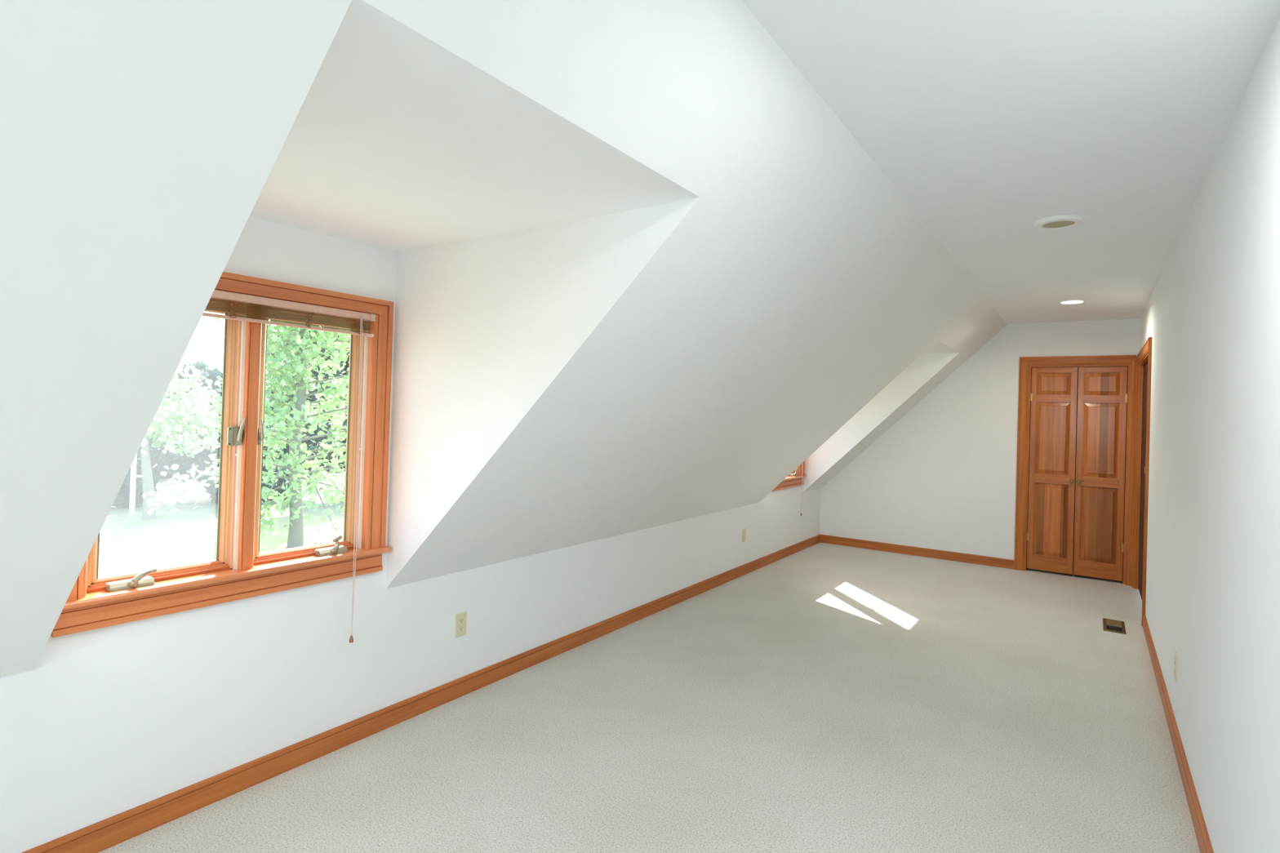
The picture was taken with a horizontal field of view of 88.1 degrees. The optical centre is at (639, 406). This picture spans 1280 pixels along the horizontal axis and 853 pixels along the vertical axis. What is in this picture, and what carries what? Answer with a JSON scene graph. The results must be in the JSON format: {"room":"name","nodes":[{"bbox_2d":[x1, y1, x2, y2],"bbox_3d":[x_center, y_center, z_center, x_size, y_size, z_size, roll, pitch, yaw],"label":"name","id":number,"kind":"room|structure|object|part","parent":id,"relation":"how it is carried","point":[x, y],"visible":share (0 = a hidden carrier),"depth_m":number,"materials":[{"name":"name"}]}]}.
{"room":"empty attic room","nodes":[
{"label":"empty attic room","id":0,"kind":"room"},
{"bbox_2d":[0,216,821,852],"bbox_3d":[-0.756,0.465,3.596,0.160,2.458,10.152,1,-1,34],"label":"wall","id":1,"kind":"structure","parent":0,"point":[108,722],"depth_m":2.57,"materials":[{"name":"paint"}]},
{"bbox_2d":[50,271,393,637],"bbox_3d":[-1.486,0.114,2.481,0.216,1.174,1.153,1,-1,34],"label":"window","id":2,"kind":"structure","parent":1,"relation":"in","point":[239,571],"depth_m":2.45,"materials":[{"name":"brown wood"}]},
{"bbox_3d":[-1.715,0.052,2.011,0.026,1.072,0.087,1,-1,34],"label":"casing","id":3,"kind":"part","parent":2,"relation":"part of","materials":[{"name":"brown wood"}]},
{"bbox_3d":[-1.632,0.560,2.175,0.019,0.037,0.067,2,-1,25],"label":"crank arm","id":4,"kind":"part","parent":2,"relation":"part of"},
{"bbox_3d":[-1.641,0.576,2.271,0.047,0.033,0.448,1,-1,34],"label":"rail","id":5,"kind":"part","parent":2,"relation":"part of","materials":[{"name":"brown wood"}]},
{"bbox_3d":[-1.612,-0.369,2.279,0.047,0.045,0.448,1,-1,34],"label":"rail","id":6,"kind":"part","parent":2,"relation":"part of","materials":[{"name":"brown wood"}]},
{"bbox_3d":[-1.484,0.110,2.423,0.010,0.070,0.046,1,-1,34],"label":"plate","id":7,"kind":"part","parent":2,"relation":"part of","materials":[{"name":"metal"}]},
{"bbox_3d":[-1.456,0.086,2.416,0.027,0.088,0.016,2,0,4],"label":"lever","id":8,"kind":"part","parent":2,"relation":"part of","materials":[{"name":"silver metal"}]},
{"bbox_3d":[-1.414,0.088,2.478,0.016,0.088,0.027,2,-1,-26],"label":"lever","id":9,"kind":"part","parent":2,"relation":"part of","materials":[{"name":"silver metal"}]},
{"bbox_2d":[202,289,375,643],"bbox_3d":[-1.407,0.280,2.414,0.058,1.362,0.939,1,-1,34],"label":"window blind","id":10,"kind":"object","parent":2,"relation":"attached to","point":[220,295],"visible":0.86,"depth_m":2.54,"materials":[{"name":"brown"}]},
{"bbox_3d":[-1.439,-0.342,2.341,0.005,0.063,0.030,1,-1,34],"label":"ladder cord","id":11,"kind":"part","parent":10,"relation":"part of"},
{"bbox_3d":[-1.400,-0.312,2.426,0.024,0.011,0.931,1,-1,34],"label":"rail","id":12,"kind":"part","parent":10,"relation":"part of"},
{"bbox_3d":[-1.403,-0.387,2.419,0.028,0.027,0.911,1,-1,34],"label":"head rail","id":13,"kind":"part","parent":10,"relation":"part of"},
{"bbox_3d":[-1.284,-0.335,2.569,0.005,0.061,0.030,1,-1,34],"label":"ladder cord","id":14,"kind":"part","parent":10,"relation":"part of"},
{"bbox_3d":[-1.173,0.284,2.735,0.021,1.324,0.004,1,-1,44],"label":"pull cord","id":15,"kind":"part","parent":10,"relation":"part of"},
{"bbox_3d":[-1.171,0.284,2.737,0.022,1.324,0.011,1,-1,34],"label":"pull cord","id":16,"kind":"part","parent":10,"relation":"part of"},
{"bbox_3d":[-1.165,-0.330,2.744,0.005,0.063,0.029,1,-1,34],"label":"ladder cord","id":17,"kind":"part","parent":10,"relation":"part of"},
{"bbox_3d":[-1.408,-0.427,2.444,0.026,0.087,1.125,1,-1,34],"label":"head casing","id":18,"kind":"part","parent":2,"relation":"part of","materials":[{"name":"brown wood"}]},
{"bbox_3d":[-1.360,0.589,2.683,0.047,0.033,0.448,1,-1,34],"label":"rail","id":19,"kind":"part","parent":2,"relation":"part of","materials":[{"name":"brown wood"}]},
{"bbox_3d":[-1.331,-0.357,2.691,0.047,0.045,0.448,1,-1,34],"label":"rail","id":20,"kind":"part","parent":2,"relation":"part of","materials":[{"name":"brown wood"}]},
{"bbox_3d":[-1.250,0.570,2.727,0.021,0.048,0.028,1,-1,34],"label":"crank arm","id":21,"kind":"part","parent":2,"relation":"part of"},
{"bbox_3d":[-1.245,0.546,2.725,0.016,0.028,0.038,1,-1,34],"label":"crank knob","id":22,"kind":"part","parent":2,"relation":"part of","materials":[{"name":"beige metal"}]},
{"bbox_3d":[-1.131,0.078,2.868,0.026,1.072,0.087,1,-1,34],"label":"casing","id":23,"kind":"part","parent":2,"relation":"part of","materials":[{"name":"brown wood"}]},
{"bbox_2d":[22,534,820,852],"bbox_3d":[-0.713,1.401,3.539,0.015,0.089,9.912,1,-1,34],"label":"baseboard","id":24,"kind":"structure","parent":1,"relation":"attached to","point":[104,834],"depth_m":2.74,"materials":[{"name":"brown wood"}]},
{"bbox_2d":[454,611,466,638],"bbox_3d":[-0.886,1.082,3.280,0.008,0.115,0.069,1,-1,34],"label":"electrical outlet","id":25,"kind":"object","parent":1,"relation":"attached to","point":[460,618],"visible":1,"depth_m":3.27,"materials":[{"name":"beige plastic"}]},
{"bbox_2d":[458,626,464,631],"bbox_3d":[-0.885,1.102,3.278,0.003,0.025,0.033,1,-1,34],"label":"receptacle","id":26,"kind":"object","parent":25,"relation":"attached to","point":[461,628],"depth_m":3.28,"materials":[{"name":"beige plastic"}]},
{"bbox_2d":[458,617,464,623],"bbox_3d":[-0.883,1.063,3.278,0.003,0.025,0.033,1,-1,34],"label":"receptacle","id":27,"kind":"object","parent":25,"relation":"attached to","point":[461,620],"depth_m":3.28,"materials":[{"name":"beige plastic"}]},
{"bbox_2d":[742,528,746,542],"bbox_3d":[0.936,1.162,5.954,0.008,0.115,0.069,1,-1,34],"label":"electrical outlet","id":28,"kind":"object","parent":1,"relation":"attached to","point":[744,531],"visible":1,"depth_m":5.95,"materials":[{"name":"beige plastic"}]},
{"bbox_2d":[771,461,806,491],"bbox_3d":[1.403,0.240,6.720,0.216,1.174,1.122,1,-1,34],"label":"window","id":29,"kind":"structure","parent":1,"relation":"in","point":[794,478],"depth_m":6.92,"materials":[{"name":"brown wood"}]},
{"bbox_2d":[800,462,803,515],"bbox_3d":[1.481,0.432,6.652,0.058,1.414,0.908,1,-1,34],"label":"window blind","id":30,"kind":"object","parent":29,"relation":"attached to","point":[802,462],"visible":0.09,"depth_m":6.95,"materials":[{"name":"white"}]},
{"bbox_3d":[1.749,0.203,7.094,0.026,1.072,0.087,1,-1,34],"label":"casing","id":31,"kind":"part","parent":29,"relation":"part of","materials":[{"name":"brown wood"}]},
{"bbox_2d":[0,0,1007,678],"bbox_3d":[0.060,-0.118,3.057,2.169,2.121,10.152,1,-1,34],"label":"ceiling","id":32,"kind":"structure","parent":0,"point":[648,276],"depth_m":1.90,"materials":[{"name":"paint"}]},
{"bbox_2d":[98,542,1199,852],"bbox_3d":[1.226,1.623,2.683,4.432,0.250,10.932,1,-1,34],"label":"floor","id":33,"kind":"structure","parent":0,"point":[820,697],"depth_m":2.89,"materials":[{"name":"carpet"}]},
{"bbox_2d":[1102,617,1126,634],"bbox_3d":[3.406,1.579,4.756,0.130,0.009,0.340,1,-1,34],"label":"floor vent","id":34,"kind":"object","parent":33,"relation":"in","point":[1109,625],"visible":1,"depth_m":4.74,"materials":[{"name":"brown metal"}]},
{"bbox_2d":[819,318,1140,559],"bbox_3d":[3.345,0.337,6.877,2.912,2.525,0.120,1,-1,34],"label":"wall","id":35,"kind":"structure","parent":0,"point":[943,477],"depth_m":6.83,"materials":[{"name":"paint"}]},
{"bbox_2d":[820,534,1014,568],"bbox_3d":[2.885,1.542,7.073,1.962,0.089,0.015,1,-1,34],"label":"baseboard","id":36,"kind":"structure","parent":35,"relation":"attached to","point":[916,551],"depth_m":7.01,"materials":[{"name":"brown wood"}]},
{"bbox_2d":[1013,355,1137,586],"bbox_3d":[4.140,0.572,6.312,0.943,2.093,0.147,1,-1,34],"label":"door","id":37,"kind":"structure","parent":35,"relation":"in","point":[1048,391],"depth_m":6.27,"materials":[{"name":"brown wood"}]},
{"bbox_3d":[3.755,0.562,6.506,0.088,2.093,0.021,1,-1,34],"label":"casing","id":38,"kind":"part","parent":37,"relation":"part of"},
{"bbox_3d":[3.952,1.521,6.389,0.284,0.143,0.033,1,-1,35],"label":"rail","id":39,"kind":"part","parent":37,"relation":"part of","materials":[{"name":"brown wood"}]},
{"bbox_3d":[3.966,1.098,6.395,0.284,0.703,0.028,1,-1,35],"label":"raised panel","id":40,"kind":"part","parent":37,"relation":"part of","materials":[{"name":"brown wood"}]},
{"bbox_3d":[3.977,0.703,6.396,0.284,0.087,0.033,1,-1,35],"label":"rail","id":41,"kind":"part","parent":37,"relation":"part of","materials":[{"name":"brown wood"}]},
{"bbox_3d":[3.991,0.310,6.402,0.284,0.700,0.028,1,-1,35],"label":"raised panel","id":42,"kind":"part","parent":37,"relation":"part of","materials":[{"name":"brown wood"}]},
{"bbox_3d":[4.001,-0.074,6.403,0.284,0.067,0.033,1,-1,35],"label":"rail","id":43,"kind":"part","parent":37,"relation":"part of","materials":[{"name":"brown wood"}]},
{"bbox_3d":[4.007,-0.215,6.406,0.284,0.216,0.028,1,-1,35],"label":"raised panel","id":44,"kind":"part","parent":37,"relation":"part of","materials":[{"name":"brown wood"}]},
{"bbox_3d":[4.010,-0.349,6.405,0.284,0.052,0.033,1,-1,35],"label":"rail","id":45,"kind":"part","parent":37,"relation":"part of","materials":[{"name":"brown wood"}]},
{"bbox_3d":[4.132,-0.431,6.278,0.926,0.088,0.021,1,-1,34],"label":"head casing","id":46,"kind":"part","parent":37,"relation":"part of","materials":[{"name":"brown wood"}]},
{"bbox_3d":[4.269,1.529,6.177,0.284,0.143,0.033,1,-1,35],"label":"rail","id":47,"kind":"part","parent":37,"relation":"part of","materials":[{"name":"brown wood"}]},
{"bbox_3d":[4.284,1.106,6.183,0.284,0.703,0.028,1,-1,35],"label":"raised panel","id":48,"kind":"part","parent":37,"relation":"part of","materials":[{"name":"brown wood"}]},
{"bbox_3d":[4.295,0.711,6.184,0.284,0.087,0.033,1,-1,35],"label":"rail","id":49,"kind":"part","parent":37,"relation":"part of","materials":[{"name":"brown wood"}]},
{"bbox_3d":[4.308,0.318,6.190,0.284,0.700,0.028,1,-1,35],"label":"raised panel","id":50,"kind":"part","parent":37,"relation":"part of","materials":[{"name":"brown wood"}]},
{"bbox_3d":[4.319,-0.066,6.191,0.284,0.067,0.033,1,-1,35],"label":"rail","id":51,"kind":"part","parent":37,"relation":"part of","materials":[{"name":"brown wood"}]},
{"bbox_3d":[4.325,-0.207,6.194,0.284,0.216,0.028,1,-1,35],"label":"raised panel","id":52,"kind":"part","parent":37,"relation":"part of","materials":[{"name":"brown wood"}]},
{"bbox_3d":[4.327,-0.341,6.193,0.284,0.052,0.033,1,-1,35],"label":"rail","id":53,"kind":"part","parent":37,"relation":"part of","materials":[{"name":"brown wood"}]},
{"bbox_3d":[4.470,0.584,6.018,0.065,2.084,0.021,1,-1,34],"label":"casing","id":54,"kind":"part","parent":37,"relation":"part of","materials":[{"name":"brown wood"}]},
{"bbox_2d":[741,0,1279,324],"bbox_3d":[1.373,-1.003,2.189,1.181,0.150,10.152,1,-1,34],"label":"ceiling","id":55,"kind":"structure","parent":0,"point":[991,119],"depth_m":2.11,"materials":[{"name":"paint"}]},
{"bbox_2d":[1034,214,1083,230],"bbox_3d":[2.030,-0.888,3.212,0.202,0.021,0.202,1,-1,34],"label":"recessed light","id":56,"kind":"object","parent":55,"relation":"in","point":[1063,221],"visible":1,"depth_m":3.18,"materials":[{"name":"white metal"}]},
{"bbox_2d":[1058,299,1085,304],"bbox_3d":[3.456,-0.833,5.295,0.184,0.008,0.184,1,-1,34],"label":"recessed light","id":57,"kind":"object","parent":55,"relation":"in","point":[1069,301],"visible":1,"depth_m":5.27,"materials":[{"name":"paint"}]},
{"bbox_2d":[1072,367,1126,562],"bbox_3d":[4.369,0.429,6.721,1.280,2.400,0.780,1,-1,34],"label":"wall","id":58,"kind":"structure","parent":0,"point":[1077,367],"depth_m":6.93,"materials":[{"name":"paint"}]},
{"bbox_2d":[1139,16,1279,852],"bbox_3d":[1.771,0.295,1.879,0.120,2.425,10.152,1,-1,34],"label":"wall","id":59,"kind":"structure","parent":0,"point":[1211,315],"depth_m":2.06,"materials":[{"name":"paint"}]},
{"bbox_2d":[1131,337,1151,626],"bbox_3d":[4.115,0.564,5.341,0.144,2.092,1.433,1,-1,34],"label":"door frame","id":60,"kind":"structure","parent":59,"relation":"in","point":[1141,445],"depth_m":5.65,"materials":[{"name":"brown wood"}]},
{"bbox_3d":[4.448,0.586,5.936,0.020,2.079,0.074,1,-1,34],"label":"casing","id":61,"kind":"part","parent":60,"relation":"part of","materials":[{"name":"brown wood"}]},
{"bbox_3d":[4.250,1.086,5.614,0.006,0.660,0.424,1,-1,34],"label":"raised panel","id":62,"kind":"part","parent":60,"relation":"part of","materials":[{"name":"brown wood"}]},
{"bbox_3d":[4.277,0.202,5.621,0.006,0.890,0.424,1,-1,34],"label":"raised panel","id":63,"kind":"part","parent":60,"relation":"part of","materials":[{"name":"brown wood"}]},
{"bbox_3d":[4.096,-0.439,5.383,0.020,0.087,1.432,1,-1,34],"label":"head casing","id":64,"kind":"part","parent":60,"relation":"part of","materials":[{"name":"brown wood"}]},
{"bbox_3d":[3.682,0.552,4.813,0.020,2.079,0.074,1,-1,34],"label":"casing","id":65,"kind":"part","parent":60,"relation":"part of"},
{"bbox_2d":[1173,652,1177,683],"bbox_3d":[2.485,1.212,3.072,0.008,0.124,0.069,1,-1,34],"label":"electrical outlet","id":66,"kind":"object","parent":59,"relation":"attached to","point":[1175,661],"visible":1,"depth_m":3.05,"materials":[{"name":"beige plastic"}]},
{"bbox_2d":[1142,614,1213,852],"bbox_3d":[1.261,1.442,1.293,0.015,0.089,8.428,1,-1,34],"label":"baseboard","id":67,"kind":"structure","parent":59,"relation":"attached to","point":[1204,843],"depth_m":2.77,"materials":[{"name":"brown wood"}]},
{"label":"outside","id":68,"kind":"structure","parent":0,"visible":0},
{"bbox_2d":[97,426,345,577],"bbox_3d":[-25.341,4.062,47.414,150.000,0.200,170.000,1,-1,34],"label":"ground","id":69,"kind":"structure","parent":68,"point":[128,544],"depth_m":21.48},
{"bbox_2d":[128,453,137,512],"bbox_3d":[-18.999,2.888,24.811,0.140,2.550,0.140,1,-1,34],"label":"post","id":70,"kind":"object","parent":69,"relation":"on","point":[133,467],"visible":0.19,"depth_m":24.77,"materials":[{"name":"white paint"}]},
{"bbox_2d":[111,437,160,509],"bbox_3d":[-21.385,1.131,25.751,4.263,6.013,4.071,1,-1,34],"label":"tree","id":71,"kind":"object","parent":69,"relation":"on","point":[122,498],"visible":0.06,"depth_m":25.66,"materials":[{"name":"green plant"}]},
{"bbox_2d":[138,360,214,479],"bbox_3d":[-25.805,0.697,35.837,5.703,6.728,5.653,1,-1,34],"label":"tree","id":72,"kind":"object","parent":69,"relation":"on","point":[154,453],"visible":0.04,"depth_m":35.13,"materials":[{"name":"plant"}]},
{"bbox_2d":[140,362,221,519],"bbox_3d":[-17.449,1.083,23.573,4.258,5.879,4.333,1,-1,34],"label":"leafy tree","id":73,"kind":"object","parent":69,"relation":"on","point":[174,386],"visible":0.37,"depth_m":23.38,"materials":[{"name":"green plant"}]},
{"bbox_2d":[159,363,288,503],"bbox_3d":[-17.618,1.205,28.438,4.597,6.000,4.341,1,-1,34],"label":"tree","id":74,"kind":"object","parent":69,"relation":"on","point":[185,463],"visible":0.2,"depth_m":27.09,"materials":[{"name":"green plant"}]},
{"bbox_2d":[111,317,350,547],"bbox_3d":[-10.224,-1.044,19.855,9.815,10.500,8.745,2,-1,23],"label":"leafy tree","id":75,"kind":"object","parent":69,"relation":"on","point":[296,362],"visible":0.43,"depth_m":19.13,"materials":[{"name":"green plant"}]},
{"bbox_2d":[263,328,345,466],"bbox_3d":[-20.387,-1.710,39.027,5.492,11.750,5.324,1,-1,34],"label":"tree","id":76,"kind":"object","parent":69,"relation":"on","point":[313,397],"visible":0.1,"depth_m":38.63,"materials":[{"name":"green plant"}]},
{"bbox_2d":[300,329,350,492],"bbox_3d":[-13.526,-0.855,30.669,4.287,10.097,4.337,1,-1,34],"label":"tree","id":77,"kind":"object","parent":69,"relation":"on","point":[329,457],"visible":0.12,"depth_m":29.51,"materials":[{"name":"green plant"}]}
]}

